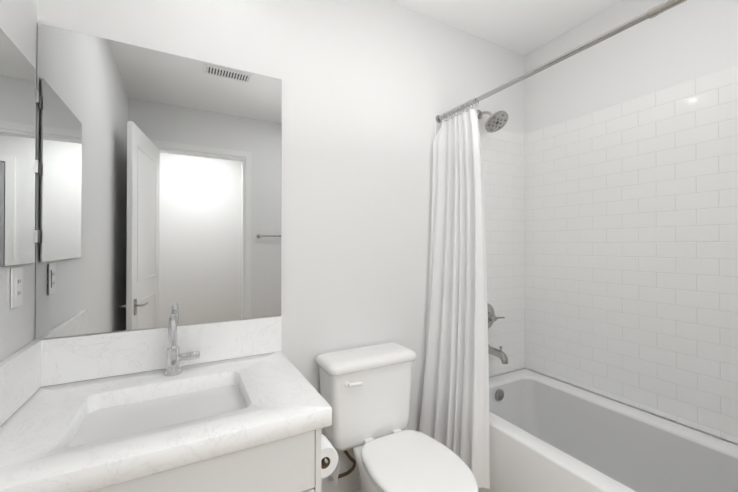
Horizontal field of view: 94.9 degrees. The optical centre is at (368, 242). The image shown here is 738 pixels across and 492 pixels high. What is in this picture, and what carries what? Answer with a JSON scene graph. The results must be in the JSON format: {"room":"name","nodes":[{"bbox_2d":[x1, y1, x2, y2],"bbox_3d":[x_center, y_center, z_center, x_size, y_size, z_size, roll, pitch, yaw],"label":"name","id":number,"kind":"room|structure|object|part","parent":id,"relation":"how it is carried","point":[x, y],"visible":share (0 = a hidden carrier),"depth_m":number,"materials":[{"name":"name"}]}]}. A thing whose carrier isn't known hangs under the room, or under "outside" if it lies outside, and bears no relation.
{"room":"bathroom","nodes":[
{"label":"bathroom","id":0,"kind":"room"},
{"bbox_2d":[0,0,36,361],"bbox_3d":[-0.668,0.010,0.147,0.114,2.740,2.300,0,0,-28],"label":"wall","id":1,"kind":"structure","parent":0,"point":[18,22],"depth_m":1.07,"materials":[{"name":"white paint"}]},
{"bbox_2d":[10,267,22,308],"bbox_3d":[-1.083,0.136,1.044,0.008,0.120,0.072,0,0,-28],"label":"outlet","id":2,"kind":"object","parent":1,"relation":"attached to","point":[16,299],"visible":0.96,"depth_m":1.04,"materials":[{"name":"white plastic"}]},
{"bbox_2d":[0,28,38,266],"bbox_3d":[-1.019,-0.265,0.932,0.012,0.660,0.530,0,0,-28],"label":"mirrored medicine cabinet","id":3,"kind":"object","parent":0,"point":[19,96],"visible":0.98,"depth_m":1.03,"materials":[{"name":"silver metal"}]},
{"bbox_2d":[35,0,523,491],"bbox_3d":[-0.058,0.022,1.844,2.805,2.740,0.100,0,0,-28],"label":"wall","id":4,"kind":"structure","parent":0,"point":[370,88],"depth_m":1.76,"materials":[{"name":"white paint"}]},
{"bbox_2d":[35,23,281,338],"bbox_3d":[-0.787,-0.216,1.387,0.853,1.106,0.005,0,0,-28],"label":"vanity mirror","id":5,"kind":"object","parent":4,"relation":"attached to","point":[158,189],"visible":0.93,"depth_m":1.34,"materials":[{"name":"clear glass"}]},
{"bbox_2d":[35,316,281,386],"bbox_3d":[-0.784,0.419,1.375,0.851,0.162,0.020,0,0,-28],"label":"backsplash","id":6,"kind":"structure","parent":4,"relation":"attached to","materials":[{"name":"stone"}]},
{"bbox_2d":[434,114,524,376],"bbox_3d":[0.750,0.053,2.220,0.810,1.658,0.008,0,0,-28],"label":"wall tile","id":7,"kind":"structure","parent":4,"relation":"attached to","point":[502,153],"depth_m":2.31,"materials":[{"name":"white tile"}]},
{"bbox_2d":[477,110,507,363],"bbox_3d":[0.794,-0.063,2.130,0.214,1.611,0.206,0,0,-28],"label":"shower fixtures","id":8,"kind":"object","parent":7,"relation":"attached to","point":[496,121],"visible":0.81,"depth_m":2.10,"materials":[{"name":"silver metal"}]},
{"bbox_3d":[0.747,-0.816,2.153,0.017,0.061,0.103,0,0,-28],"label":"arm","id":9,"kind":"part","parent":8,"relation":"part of"},
{"bbox_3d":[0.805,0.703,2.131,0.048,0.078,0.162,0,0,-28],"label":"spout","id":10,"kind":"part","parent":8,"relation":"part of","materials":[{"name":"silver metal"}]},
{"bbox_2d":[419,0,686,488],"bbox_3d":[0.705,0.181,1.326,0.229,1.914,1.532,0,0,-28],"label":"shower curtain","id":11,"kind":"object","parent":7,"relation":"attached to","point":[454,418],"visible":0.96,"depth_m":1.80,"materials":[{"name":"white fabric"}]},
{"bbox_2d":[387,0,621,55],"bbox_3d":[0.491,-1.380,0.842,2.805,0.050,2.400,0,0,-28],"label":"ceiling","id":12,"kind":"structure","parent":0,"point":[523,27],"depth_m":2.01,"materials":[{"name":"white paint"}]},
{"bbox_2d":[524,0,737,444],"bbox_3d":[1.703,0.019,1.434,0.100,2.740,2.300,0,0,-28],"label":"wall","id":13,"kind":"structure","parent":0,"point":[686,41],"depth_m":1.86,"materials":[{"name":"white paint"}]},
{"bbox_2d":[524,65,737,443],"bbox_3d":[1.474,0.050,1.744,0.008,1.658,1.536,0,0,-28],"label":"wall tile","id":14,"kind":"structure","parent":13,"relation":"attached to","point":[631,245],"depth_m":1.78,"materials":[{"name":"white tile"}]},
{"bbox_3d":[0.491,1.410,0.823,2.805,0.050,2.400,0,0,-28],"label":"floor","id":15,"kind":"structure","parent":0,"visible":0},
{"bbox_2d":[0,314,339,491],"bbox_3d":[-0.596,0.825,1.124,0.943,1.123,0.637,0,0,-28],"label":"bathroom vanity","id":16,"kind":"object","parent":15,"relation":"on","point":[242,405],"visible":1,"depth_m":1.03,"materials":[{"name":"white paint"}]},
{"bbox_2d":[89,385,234,413],"bbox_3d":[-0.637,0.623,1.073,0.484,0.138,0.368,0,0,-28],"label":"sink","id":17,"kind":"object","parent":16,"relation":"in","point":[209,399],"depth_m":1.16,"materials":[{"name":"white stone"}]},
{"bbox_2d":[164,314,199,375],"bbox_3d":[-0.700,0.382,1.270,0.121,0.235,0.161,0,0,-28],"label":"faucet","id":18,"kind":"object","parent":16,"relation":"on","point":[174,356],"depth_m":1.29,"materials":[{"name":"silver metal"}]},
{"bbox_3d":[-0.512,0.647,0.846,0.783,0.179,0.019,0,0,-28],"label":"drawer","id":19,"kind":"part","parent":16,"relation":"part of","materials":[{"name":"white paint"}]},
{"bbox_3d":[-0.512,0.897,0.844,0.783,0.305,0.019,0,0,-28],"label":"drawer","id":20,"kind":"part","parent":16,"relation":"part of","materials":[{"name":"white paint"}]},
{"bbox_2d":[316,342,478,491],"bbox_3d":[0.109,0.960,1.445,0.472,0.857,0.746,0,0,-28],"label":"toilet","id":21,"kind":"object","parent":15,"relation":"on","point":[365,392],"visible":0.92,"depth_m":1.52,"materials":[{"name":"white ceramic"}]},
{"bbox_3d":[-0.062,0.633,1.516,0.066,0.021,0.019,0,0,-28],"label":"lever arm","id":22,"kind":"part","parent":21,"relation":"part of"},
{"bbox_3d":[-0.011,0.759,1.668,0.444,0.350,0.190,0,0,-28],"label":"tank","id":23,"kind":"part","parent":21,"relation":"part of","materials":[{"name":"white ceramic"}]},
{"bbox_3d":[0.146,1.161,1.454,0.368,0.455,0.694,0,0,-28],"label":"bowl","id":24,"kind":"part","parent":21,"relation":"part of","materials":[{"name":"white ceramic"}]},
{"bbox_3d":[-0.009,0.559,1.666,0.472,0.051,0.222,0,0,-28],"label":"tank lid","id":25,"kind":"part","parent":21,"relation":"part of","materials":[{"name":"white ceramic"}]},
{"bbox_3d":[0.199,0.923,1.359,0.372,0.019,0.497,0,0,-28],"label":"seat","id":26,"kind":"part","parent":21,"relation":"part of","materials":[{"name":"white plastic"}]},
{"bbox_3d":[0.200,0.899,1.357,0.386,0.029,0.503,0,0,-28],"label":"lid","id":27,"kind":"part","parent":21,"relation":"part of","materials":[{"name":"white plastic"}]},
{"bbox_2d":[478,368,737,491],"bbox_3d":[1.116,1.135,1.542,0.814,0.510,1.528,0,0,-28],"label":"bathtub","id":28,"kind":"object","parent":15,"relation":"on","point":[548,434],"visible":0.81,"depth_m":1.66,"materials":[{"name":"white ceramic"}]}
]}

